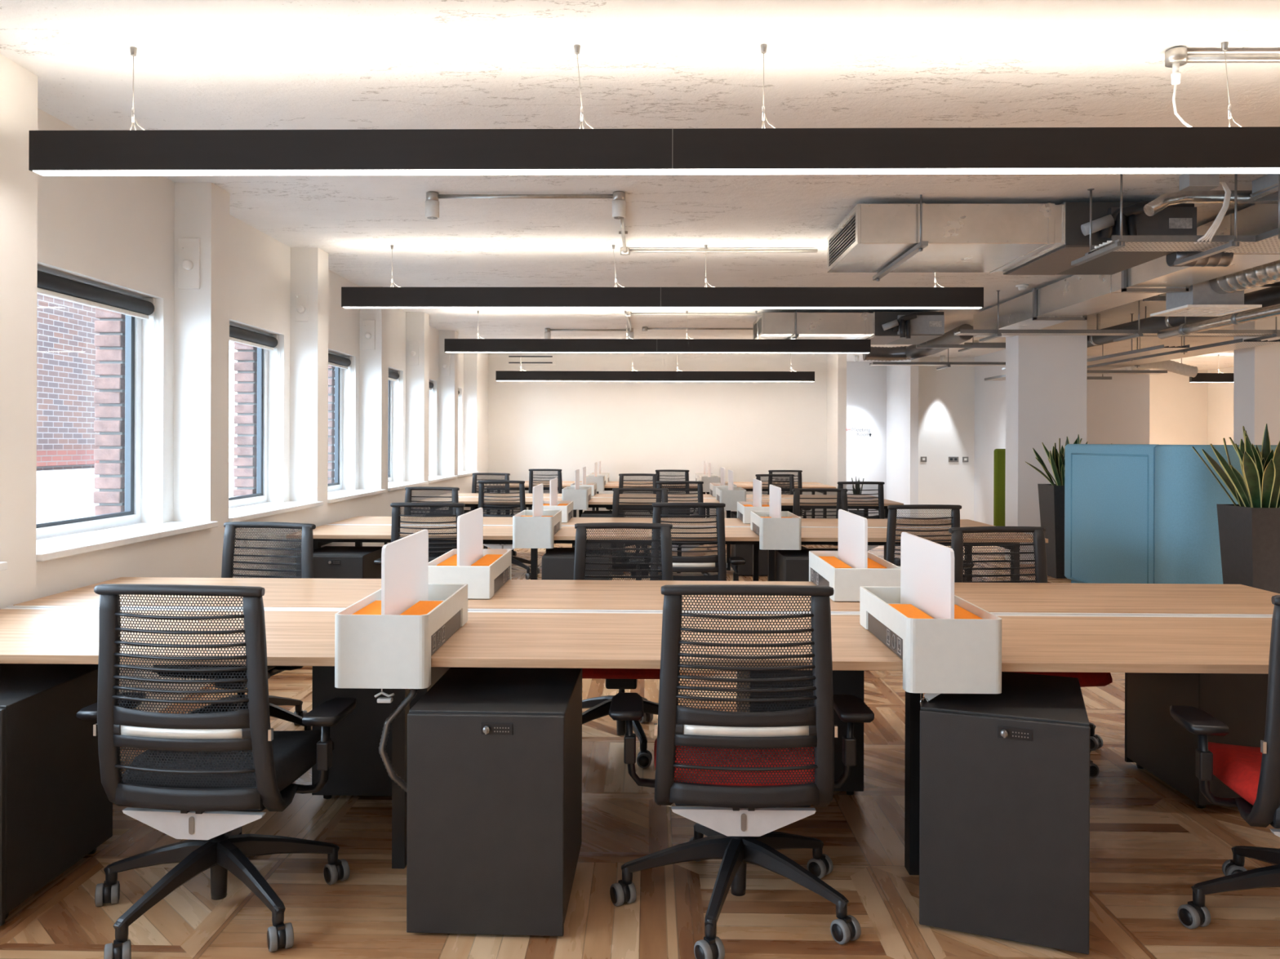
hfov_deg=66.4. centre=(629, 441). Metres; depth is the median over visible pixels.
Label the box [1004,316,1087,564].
column
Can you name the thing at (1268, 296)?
insulated pipe
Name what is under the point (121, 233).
wall
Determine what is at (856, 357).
ceiling spotlight
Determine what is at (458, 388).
roller blind
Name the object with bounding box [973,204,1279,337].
ventilation duct
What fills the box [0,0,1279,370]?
ceiling
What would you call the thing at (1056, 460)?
snake plant
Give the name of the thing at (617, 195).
conduit
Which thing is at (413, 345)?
plate
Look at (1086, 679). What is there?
office chair
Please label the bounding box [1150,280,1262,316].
diffuser
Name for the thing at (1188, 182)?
junction box
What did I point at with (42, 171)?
diffuser
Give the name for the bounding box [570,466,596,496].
desk organizer
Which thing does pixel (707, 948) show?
caster
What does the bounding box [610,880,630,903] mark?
caster
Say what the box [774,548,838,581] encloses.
base cabinet
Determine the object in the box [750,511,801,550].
tray
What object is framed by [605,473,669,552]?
office chair
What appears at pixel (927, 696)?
tag
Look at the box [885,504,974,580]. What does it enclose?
office chair
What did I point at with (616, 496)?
office chair
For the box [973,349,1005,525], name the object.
wall
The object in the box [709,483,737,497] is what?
tray
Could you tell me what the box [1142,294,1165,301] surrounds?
channel
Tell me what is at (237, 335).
roller blind
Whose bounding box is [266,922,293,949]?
caster
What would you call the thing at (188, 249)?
plate
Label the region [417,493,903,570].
desk
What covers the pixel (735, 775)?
office chair
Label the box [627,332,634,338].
ceiling spotlight
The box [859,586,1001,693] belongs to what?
tray
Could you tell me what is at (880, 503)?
office chair
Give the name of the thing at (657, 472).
office chair
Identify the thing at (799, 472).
office chair
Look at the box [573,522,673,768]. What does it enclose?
office chair
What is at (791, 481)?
office chair
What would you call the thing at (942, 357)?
ceiling spotlight
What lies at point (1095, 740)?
caster
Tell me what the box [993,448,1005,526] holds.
partition
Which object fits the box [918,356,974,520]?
wall
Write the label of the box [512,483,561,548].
desk organizer
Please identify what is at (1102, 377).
channel
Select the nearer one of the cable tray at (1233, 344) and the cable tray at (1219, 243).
the cable tray at (1219, 243)
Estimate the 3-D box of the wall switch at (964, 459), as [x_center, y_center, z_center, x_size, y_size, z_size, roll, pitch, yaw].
[5.660,0.305,16.485,0.100,0.090,0.011,0,0,1]
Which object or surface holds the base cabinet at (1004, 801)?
on the floor
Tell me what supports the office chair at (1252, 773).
on the floor
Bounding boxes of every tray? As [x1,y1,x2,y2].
[334,583,467,688]
[428,548,511,599]
[512,510,561,548]
[542,500,573,522]
[561,486,591,510]
[570,482,596,496]
[586,475,606,491]
[590,472,608,482]
[695,473,715,481]
[698,475,720,492]
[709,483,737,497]
[715,487,746,510]
[737,502,769,524]
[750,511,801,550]
[808,551,900,601]
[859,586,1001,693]
[869,348,1005,369]
[870,364,1005,365]
[953,290,1279,342]
[953,333,1272,335]
[958,325,1005,351]
[984,313,1189,380]
[1071,173,1255,265]
[1087,336,1279,370]
[1087,369,1167,373]
[1087,373,1164,373]
[1090,241,1255,251]
[1223,173,1279,252]
[1226,235,1279,252]
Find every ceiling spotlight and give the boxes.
[425,200,439,219]
[544,332,551,338]
[612,200,626,219]
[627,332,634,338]
[854,355,859,361]
[940,355,945,361]
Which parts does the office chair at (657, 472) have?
rail, rail, rail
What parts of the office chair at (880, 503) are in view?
rail, rail, lumbar plate, mechanism plate, rail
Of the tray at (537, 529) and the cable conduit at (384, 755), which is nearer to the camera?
the cable conduit at (384, 755)
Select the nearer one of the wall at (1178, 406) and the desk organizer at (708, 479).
the desk organizer at (708, 479)
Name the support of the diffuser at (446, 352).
attached to the linear pendant at (451, 345)
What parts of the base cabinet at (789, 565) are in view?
door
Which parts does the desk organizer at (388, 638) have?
socket panel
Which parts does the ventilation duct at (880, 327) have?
grille frame, access panel, fan casing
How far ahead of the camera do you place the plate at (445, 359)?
12.78 m
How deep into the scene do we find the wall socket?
16.48 m
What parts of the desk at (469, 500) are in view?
under frame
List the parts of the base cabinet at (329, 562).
door, lock plate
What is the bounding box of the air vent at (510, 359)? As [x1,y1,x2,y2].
[505,354,555,365]
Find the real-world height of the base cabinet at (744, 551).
0.614 m
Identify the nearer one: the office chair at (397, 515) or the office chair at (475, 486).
the office chair at (397, 515)
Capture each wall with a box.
[0,53,488,712]
[93,307,334,530]
[488,352,826,518]
[846,361,886,515]
[885,358,918,519]
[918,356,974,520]
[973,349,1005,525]
[1149,370,1207,444]
[1207,367,1233,444]
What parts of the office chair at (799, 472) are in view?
rail, rail, rail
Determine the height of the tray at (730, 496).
0.207 m
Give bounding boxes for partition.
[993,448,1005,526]
[1064,444,1277,584]
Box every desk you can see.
[0,577,1279,875]
[285,516,1048,581]
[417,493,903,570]
[486,480,835,518]
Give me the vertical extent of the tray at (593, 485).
0.207 m
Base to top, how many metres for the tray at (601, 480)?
0.207 m
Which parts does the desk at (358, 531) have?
under frame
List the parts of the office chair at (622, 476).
rail, lumbar plate, rail, rail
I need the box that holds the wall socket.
[948,457,958,462]
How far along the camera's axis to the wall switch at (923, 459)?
16.50 m
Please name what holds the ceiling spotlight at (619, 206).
attached to the conduit at (617, 195)
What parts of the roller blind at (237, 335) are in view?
bead chain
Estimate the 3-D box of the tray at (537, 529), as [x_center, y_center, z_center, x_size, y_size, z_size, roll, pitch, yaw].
[-0.626,0.595,6.687,0.268,0.207,0.620,0,0,1]
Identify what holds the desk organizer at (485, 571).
on the desk at (547, 624)
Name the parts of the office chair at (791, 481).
rail, rail, rail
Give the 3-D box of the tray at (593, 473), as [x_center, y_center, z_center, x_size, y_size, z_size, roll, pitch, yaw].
[-0.460,0.596,15.009,0.268,0.207,0.620,0,0,1]
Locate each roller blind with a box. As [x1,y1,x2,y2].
[36,270,156,492]
[229,324,279,478]
[328,353,351,470]
[388,370,399,465]
[428,381,434,462]
[457,388,459,459]
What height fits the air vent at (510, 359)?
0.180 m
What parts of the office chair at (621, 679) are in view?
rail, leg, leg, seat, rail, rail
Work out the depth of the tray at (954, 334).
9.34 m
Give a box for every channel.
[915,342,1005,348]
[1087,344,1111,379]
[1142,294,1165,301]
[1142,306,1266,337]
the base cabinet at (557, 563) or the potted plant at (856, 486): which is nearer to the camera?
the base cabinet at (557, 563)
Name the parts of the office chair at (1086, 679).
rail, rail, rail, seat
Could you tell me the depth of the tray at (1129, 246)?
5.35 m
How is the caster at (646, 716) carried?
attached to the office chair at (621, 679)
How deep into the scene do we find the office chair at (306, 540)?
4.56 m
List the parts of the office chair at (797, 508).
rail, rail, rail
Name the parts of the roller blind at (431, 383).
bead chain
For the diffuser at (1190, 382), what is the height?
0.003 m
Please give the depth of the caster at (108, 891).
2.83 m
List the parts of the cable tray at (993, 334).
drop rod, rail, drop rod, drop rod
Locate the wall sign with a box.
[846,427,871,435]
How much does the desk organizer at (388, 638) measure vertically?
0.399 m
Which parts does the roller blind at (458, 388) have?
bead chain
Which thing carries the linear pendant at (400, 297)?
hanging from the ceiling
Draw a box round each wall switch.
[920,456,926,462]
[962,457,968,462]
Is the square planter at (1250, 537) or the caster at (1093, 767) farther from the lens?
the square planter at (1250, 537)
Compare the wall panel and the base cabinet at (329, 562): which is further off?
the wall panel
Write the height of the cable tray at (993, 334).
0.436 m
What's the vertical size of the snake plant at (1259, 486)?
0.608 m
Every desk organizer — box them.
[334,529,467,688]
[428,507,511,599]
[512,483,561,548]
[542,477,573,522]
[561,469,591,510]
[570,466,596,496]
[586,462,606,491]
[590,460,608,482]
[695,461,715,481]
[698,462,720,492]
[709,466,737,497]
[715,469,746,510]
[737,478,769,524]
[750,484,801,550]
[808,509,900,601]
[859,532,1001,693]
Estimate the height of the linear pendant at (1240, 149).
0.462 m
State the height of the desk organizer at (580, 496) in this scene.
0.399 m
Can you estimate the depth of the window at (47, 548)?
5.11 m
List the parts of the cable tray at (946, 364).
rail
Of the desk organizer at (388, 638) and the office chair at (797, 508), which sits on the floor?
the office chair at (797, 508)
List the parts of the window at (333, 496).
frame, sill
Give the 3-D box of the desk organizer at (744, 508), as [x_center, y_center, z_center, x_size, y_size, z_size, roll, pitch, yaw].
[1.010,0.505,7.743,0.268,0.399,0.620,0,0,1]
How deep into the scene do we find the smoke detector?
8.90 m
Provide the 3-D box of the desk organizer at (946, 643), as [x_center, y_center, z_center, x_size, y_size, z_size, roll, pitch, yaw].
[0.916,0.504,3.038,0.268,0.399,0.620,0,0,1]
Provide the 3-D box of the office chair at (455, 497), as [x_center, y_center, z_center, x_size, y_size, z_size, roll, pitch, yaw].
[-1.675,0.865,7.936,0.756,0.970,0.708,0,0,7]
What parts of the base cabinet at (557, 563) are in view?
door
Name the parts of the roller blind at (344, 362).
bead chain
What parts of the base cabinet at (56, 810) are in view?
door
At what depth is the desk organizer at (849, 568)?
3.96 m
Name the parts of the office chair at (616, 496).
rail, seat, rail, rail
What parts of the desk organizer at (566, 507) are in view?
socket panel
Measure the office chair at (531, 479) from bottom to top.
0.970 m
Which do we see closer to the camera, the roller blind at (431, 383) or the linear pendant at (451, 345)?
the linear pendant at (451, 345)
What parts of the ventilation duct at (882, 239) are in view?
grille frame, access panel, fan casing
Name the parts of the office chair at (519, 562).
rail, mechanism plate, lumbar plate, rail, leg, leg, rail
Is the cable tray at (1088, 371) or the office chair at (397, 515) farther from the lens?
the cable tray at (1088, 371)
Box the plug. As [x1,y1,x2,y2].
[374,688,394,703]
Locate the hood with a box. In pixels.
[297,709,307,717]
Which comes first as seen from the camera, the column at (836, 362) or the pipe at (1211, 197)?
the pipe at (1211, 197)
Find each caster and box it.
[94,880,119,903]
[103,940,131,958]
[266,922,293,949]
[324,859,343,883]
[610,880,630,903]
[638,750,650,766]
[639,713,649,721]
[694,937,718,958]
[808,854,829,876]
[831,915,855,942]
[1089,734,1100,749]
[1089,760,1097,777]
[1178,901,1204,926]
[1225,860,1243,875]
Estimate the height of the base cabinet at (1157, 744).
0.614 m
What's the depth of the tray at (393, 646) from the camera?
2.76 m
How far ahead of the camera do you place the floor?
2.97 m
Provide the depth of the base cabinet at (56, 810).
2.92 m
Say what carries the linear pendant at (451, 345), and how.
hanging from the ceiling
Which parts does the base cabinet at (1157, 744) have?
door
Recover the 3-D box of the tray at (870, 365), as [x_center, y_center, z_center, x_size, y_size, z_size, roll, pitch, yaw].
[4.469,-1.030,13.213,2.400,0.003,0.200,0,0,1]
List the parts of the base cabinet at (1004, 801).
lock plate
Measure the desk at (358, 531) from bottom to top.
0.733 m
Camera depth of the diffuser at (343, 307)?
7.15 m
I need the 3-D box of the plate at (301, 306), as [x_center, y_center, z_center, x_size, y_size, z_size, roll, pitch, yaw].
[-2.448,-0.993,7.276,0.100,0.200,0.050,0,0,1]
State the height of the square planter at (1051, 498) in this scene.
0.930 m
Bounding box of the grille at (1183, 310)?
[1150,304,1262,316]
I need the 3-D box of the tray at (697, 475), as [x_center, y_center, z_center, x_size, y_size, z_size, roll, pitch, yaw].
[1.155,0.601,14.976,0.268,0.207,0.620,0,0,1]
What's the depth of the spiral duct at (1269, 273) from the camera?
6.88 m
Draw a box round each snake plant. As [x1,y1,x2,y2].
[1025,434,1087,485]
[1191,423,1279,507]
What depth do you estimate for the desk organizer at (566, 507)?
7.66 m
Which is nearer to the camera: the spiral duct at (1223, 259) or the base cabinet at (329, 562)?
the spiral duct at (1223, 259)
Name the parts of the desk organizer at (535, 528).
socket panel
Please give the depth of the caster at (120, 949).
2.50 m
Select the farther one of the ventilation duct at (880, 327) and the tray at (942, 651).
the ventilation duct at (880, 327)
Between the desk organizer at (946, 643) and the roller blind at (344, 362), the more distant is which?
the roller blind at (344, 362)
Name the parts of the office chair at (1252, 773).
arm post, seat, rail, mechanism plate, rail, rail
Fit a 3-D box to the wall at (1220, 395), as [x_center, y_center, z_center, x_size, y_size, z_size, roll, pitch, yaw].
[11.270,-0.003,8.376,0.200,2.796,23.200,0,0,1]
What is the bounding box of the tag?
[920,693,939,706]
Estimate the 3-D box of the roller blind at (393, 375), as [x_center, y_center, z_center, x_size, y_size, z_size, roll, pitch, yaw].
[-2.595,-0.251,10.170,0.082,1.060,1.332,0,0,1]
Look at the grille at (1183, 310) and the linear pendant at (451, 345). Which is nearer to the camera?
the grille at (1183, 310)
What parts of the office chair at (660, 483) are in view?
rail, rail, lumbar plate, mechanism plate, rail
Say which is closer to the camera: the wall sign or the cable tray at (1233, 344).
the cable tray at (1233, 344)
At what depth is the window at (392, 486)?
10.76 m
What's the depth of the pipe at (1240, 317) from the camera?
8.18 m
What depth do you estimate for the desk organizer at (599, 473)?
14.86 m
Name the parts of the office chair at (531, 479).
rail, rail, rail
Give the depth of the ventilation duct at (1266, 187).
5.26 m
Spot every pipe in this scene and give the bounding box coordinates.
[1087,286,1279,347]
[1143,190,1278,216]
[1157,303,1279,338]
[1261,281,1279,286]
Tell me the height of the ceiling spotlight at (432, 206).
0.097 m
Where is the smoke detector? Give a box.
[1015,284,1028,290]
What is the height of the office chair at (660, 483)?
0.970 m
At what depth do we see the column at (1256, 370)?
10.86 m
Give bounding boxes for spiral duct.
[1165,251,1233,266]
[1208,259,1279,293]
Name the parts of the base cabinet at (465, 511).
door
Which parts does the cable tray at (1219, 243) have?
drop rod, drop rod, rail, drop rod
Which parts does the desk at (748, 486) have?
under frame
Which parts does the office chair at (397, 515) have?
rail, rail, lumbar plate, rail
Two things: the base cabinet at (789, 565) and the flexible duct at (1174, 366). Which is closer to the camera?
the base cabinet at (789, 565)
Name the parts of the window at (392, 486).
frame, sill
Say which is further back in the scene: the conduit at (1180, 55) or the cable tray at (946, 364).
the cable tray at (946, 364)
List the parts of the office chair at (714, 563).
rail, seat, lumbar plate, rail, rail, arm post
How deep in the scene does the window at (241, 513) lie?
7.10 m
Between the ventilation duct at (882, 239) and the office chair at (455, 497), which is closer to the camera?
the ventilation duct at (882, 239)
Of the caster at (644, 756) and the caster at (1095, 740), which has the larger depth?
the caster at (1095, 740)
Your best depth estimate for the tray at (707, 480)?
13.58 m
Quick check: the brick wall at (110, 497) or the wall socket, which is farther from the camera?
the wall socket
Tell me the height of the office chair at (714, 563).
0.970 m
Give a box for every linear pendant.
[28,41,1279,175]
[341,244,983,308]
[444,311,871,353]
[495,354,814,382]
[1189,354,1233,382]
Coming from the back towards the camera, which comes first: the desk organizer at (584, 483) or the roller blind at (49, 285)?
the desk organizer at (584, 483)
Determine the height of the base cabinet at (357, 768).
0.614 m
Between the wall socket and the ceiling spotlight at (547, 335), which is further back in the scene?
the wall socket
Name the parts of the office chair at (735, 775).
arm post, rail, seat, mechanism plate, rail, lumbar plate, rail, leg, leg, rail, arm post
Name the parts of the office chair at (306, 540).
seat, rail, rail, mechanism plate, arm post, rail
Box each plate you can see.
[177,238,200,288]
[294,294,308,321]
[362,320,375,350]
[408,340,418,364]
[440,355,449,376]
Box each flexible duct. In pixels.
[862,324,973,361]
[1125,336,1197,377]
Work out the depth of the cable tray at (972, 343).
12.11 m
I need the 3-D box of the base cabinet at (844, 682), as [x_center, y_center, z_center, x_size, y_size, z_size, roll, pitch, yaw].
[0.676,1.050,3.987,0.430,0.614,0.579,0,0,1]
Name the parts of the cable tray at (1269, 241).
rail, drop rod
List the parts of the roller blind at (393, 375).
bead chain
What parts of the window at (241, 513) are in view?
frame, sill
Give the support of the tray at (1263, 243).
on the cable tray at (1269, 241)
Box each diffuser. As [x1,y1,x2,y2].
[32,168,1279,175]
[342,306,982,308]
[445,351,869,353]
[496,380,813,382]
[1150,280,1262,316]
[1190,382,1233,382]
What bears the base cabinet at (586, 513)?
on the floor
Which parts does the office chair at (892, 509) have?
rail, lumbar plate, rail, rail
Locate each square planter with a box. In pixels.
[1037,484,1066,578]
[1216,504,1279,593]
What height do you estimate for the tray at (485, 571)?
0.207 m
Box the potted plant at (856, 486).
[848,476,863,516]
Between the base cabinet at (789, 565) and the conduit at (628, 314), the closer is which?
the base cabinet at (789, 565)
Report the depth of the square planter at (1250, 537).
6.50 m
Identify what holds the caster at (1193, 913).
attached to the office chair at (1252, 773)
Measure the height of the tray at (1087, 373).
0.003 m
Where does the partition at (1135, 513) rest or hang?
on the floor
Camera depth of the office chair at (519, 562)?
9.57 m
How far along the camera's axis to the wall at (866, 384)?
17.42 m
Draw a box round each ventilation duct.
[752,308,944,344]
[826,194,1196,281]
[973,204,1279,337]
[1249,173,1278,200]
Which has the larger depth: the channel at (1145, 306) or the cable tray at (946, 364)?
the cable tray at (946, 364)
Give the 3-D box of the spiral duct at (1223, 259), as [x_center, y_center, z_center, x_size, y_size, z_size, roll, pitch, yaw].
[3.484,-1.132,5.982,0.342,0.126,0.128,0,0,1]
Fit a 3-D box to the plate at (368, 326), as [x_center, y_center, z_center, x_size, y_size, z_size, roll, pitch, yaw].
[-2.435,-0.993,9.106,0.120,0.280,0.050,0,0,1]
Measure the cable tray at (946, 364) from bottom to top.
0.431 m
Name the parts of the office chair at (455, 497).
rail, rail, seat, rail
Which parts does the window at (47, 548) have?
frame, sill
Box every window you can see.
[0,561,7,571]
[35,268,217,561]
[228,324,323,522]
[327,352,386,503]
[387,369,427,491]
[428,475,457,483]
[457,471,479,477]
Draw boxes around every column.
[826,353,846,518]
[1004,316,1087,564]
[1233,315,1279,444]
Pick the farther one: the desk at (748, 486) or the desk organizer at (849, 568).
the desk at (748, 486)
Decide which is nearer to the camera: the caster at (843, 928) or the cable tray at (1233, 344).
the caster at (843, 928)
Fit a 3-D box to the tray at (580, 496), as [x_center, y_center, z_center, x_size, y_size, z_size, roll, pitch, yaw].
[-0.554,0.595,10.304,0.268,0.207,0.620,0,0,1]
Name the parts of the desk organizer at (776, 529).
socket panel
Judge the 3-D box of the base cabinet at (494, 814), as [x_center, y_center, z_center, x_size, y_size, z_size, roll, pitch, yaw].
[-0.383,1.047,2.929,0.430,0.614,0.579,0,0,2]
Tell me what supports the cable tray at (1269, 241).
hanging from the ceiling
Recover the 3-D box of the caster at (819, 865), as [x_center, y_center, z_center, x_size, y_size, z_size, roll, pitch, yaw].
[0.594,1.322,3.052,0.054,0.059,0.062,0,0,44]
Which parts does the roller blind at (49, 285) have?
bead chain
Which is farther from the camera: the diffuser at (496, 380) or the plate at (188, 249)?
the diffuser at (496, 380)
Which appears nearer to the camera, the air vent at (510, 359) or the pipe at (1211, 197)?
the pipe at (1211, 197)
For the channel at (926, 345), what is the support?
hanging from the ceiling
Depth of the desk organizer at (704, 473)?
14.78 m
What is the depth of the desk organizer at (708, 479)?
13.58 m
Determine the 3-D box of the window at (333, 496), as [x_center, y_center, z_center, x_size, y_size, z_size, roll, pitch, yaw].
[-2.499,-0.153,8.337,0.425,1.260,1.588,0,0,1]
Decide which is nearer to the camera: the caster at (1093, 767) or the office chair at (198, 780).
the office chair at (198, 780)
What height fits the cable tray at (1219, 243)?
0.396 m
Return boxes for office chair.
[76,584,356,958]
[152,521,315,730]
[373,502,464,565]
[384,486,459,557]
[463,472,517,556]
[477,480,539,579]
[525,469,562,510]
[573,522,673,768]
[598,488,681,579]
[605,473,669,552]
[608,584,874,958]
[629,502,746,581]
[643,480,715,575]
[651,469,696,515]
[755,474,808,548]
[767,470,804,515]
[792,488,848,550]
[817,481,887,551]
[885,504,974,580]
[948,526,1112,778]
[1169,595,1279,928]
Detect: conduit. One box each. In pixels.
[378,688,417,792]
[426,191,817,255]
[544,311,761,332]
[641,326,752,331]
[1164,46,1279,67]
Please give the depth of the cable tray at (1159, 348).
10.61 m
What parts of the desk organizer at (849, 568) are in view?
socket panel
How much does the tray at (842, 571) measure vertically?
0.207 m
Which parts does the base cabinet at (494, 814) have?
lock plate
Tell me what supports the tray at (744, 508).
on the desk organizer at (744, 508)
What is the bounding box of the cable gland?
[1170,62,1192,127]
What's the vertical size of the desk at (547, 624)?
0.733 m
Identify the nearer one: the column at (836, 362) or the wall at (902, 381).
the column at (836, 362)
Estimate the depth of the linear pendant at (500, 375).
14.37 m
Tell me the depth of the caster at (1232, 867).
2.99 m
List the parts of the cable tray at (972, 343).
rail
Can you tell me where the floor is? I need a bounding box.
[0,543,1279,958]
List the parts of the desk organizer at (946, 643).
socket panel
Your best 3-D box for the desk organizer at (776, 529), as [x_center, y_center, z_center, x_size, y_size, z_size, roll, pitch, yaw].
[0.989,0.505,6.655,0.268,0.399,0.620,0,0,1]
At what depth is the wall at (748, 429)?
15.59 m
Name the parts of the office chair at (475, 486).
rail, rail, rail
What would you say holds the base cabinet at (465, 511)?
on the floor
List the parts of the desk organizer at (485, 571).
socket panel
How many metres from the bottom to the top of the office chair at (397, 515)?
0.970 m
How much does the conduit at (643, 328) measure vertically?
0.050 m
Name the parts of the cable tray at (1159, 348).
rail, drop rod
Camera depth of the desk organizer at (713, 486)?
11.26 m
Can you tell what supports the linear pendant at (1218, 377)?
hanging from the ceiling
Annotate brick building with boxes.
[35,293,236,539]
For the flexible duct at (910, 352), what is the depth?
13.11 m
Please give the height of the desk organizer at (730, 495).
0.399 m
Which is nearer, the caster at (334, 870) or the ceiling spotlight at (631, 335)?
the caster at (334, 870)
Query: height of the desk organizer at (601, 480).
0.399 m
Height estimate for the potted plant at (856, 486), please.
0.856 m
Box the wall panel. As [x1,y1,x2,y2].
[1086,355,1149,444]
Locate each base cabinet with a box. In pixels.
[0,663,112,926]
[296,546,382,578]
[311,666,449,799]
[406,667,582,936]
[425,510,472,551]
[541,547,612,580]
[581,511,625,574]
[730,511,768,575]
[737,670,864,795]
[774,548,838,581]
[919,671,1089,955]
[1124,672,1268,808]
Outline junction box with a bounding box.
[1178,173,1231,244]
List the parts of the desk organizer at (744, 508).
socket panel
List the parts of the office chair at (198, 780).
rail, rail, lumbar plate, rail, mechanism plate, seat, leg, rail, leg, arm post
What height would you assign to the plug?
0.106 m
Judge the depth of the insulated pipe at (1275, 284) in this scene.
7.41 m
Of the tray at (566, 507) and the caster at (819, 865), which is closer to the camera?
the caster at (819, 865)

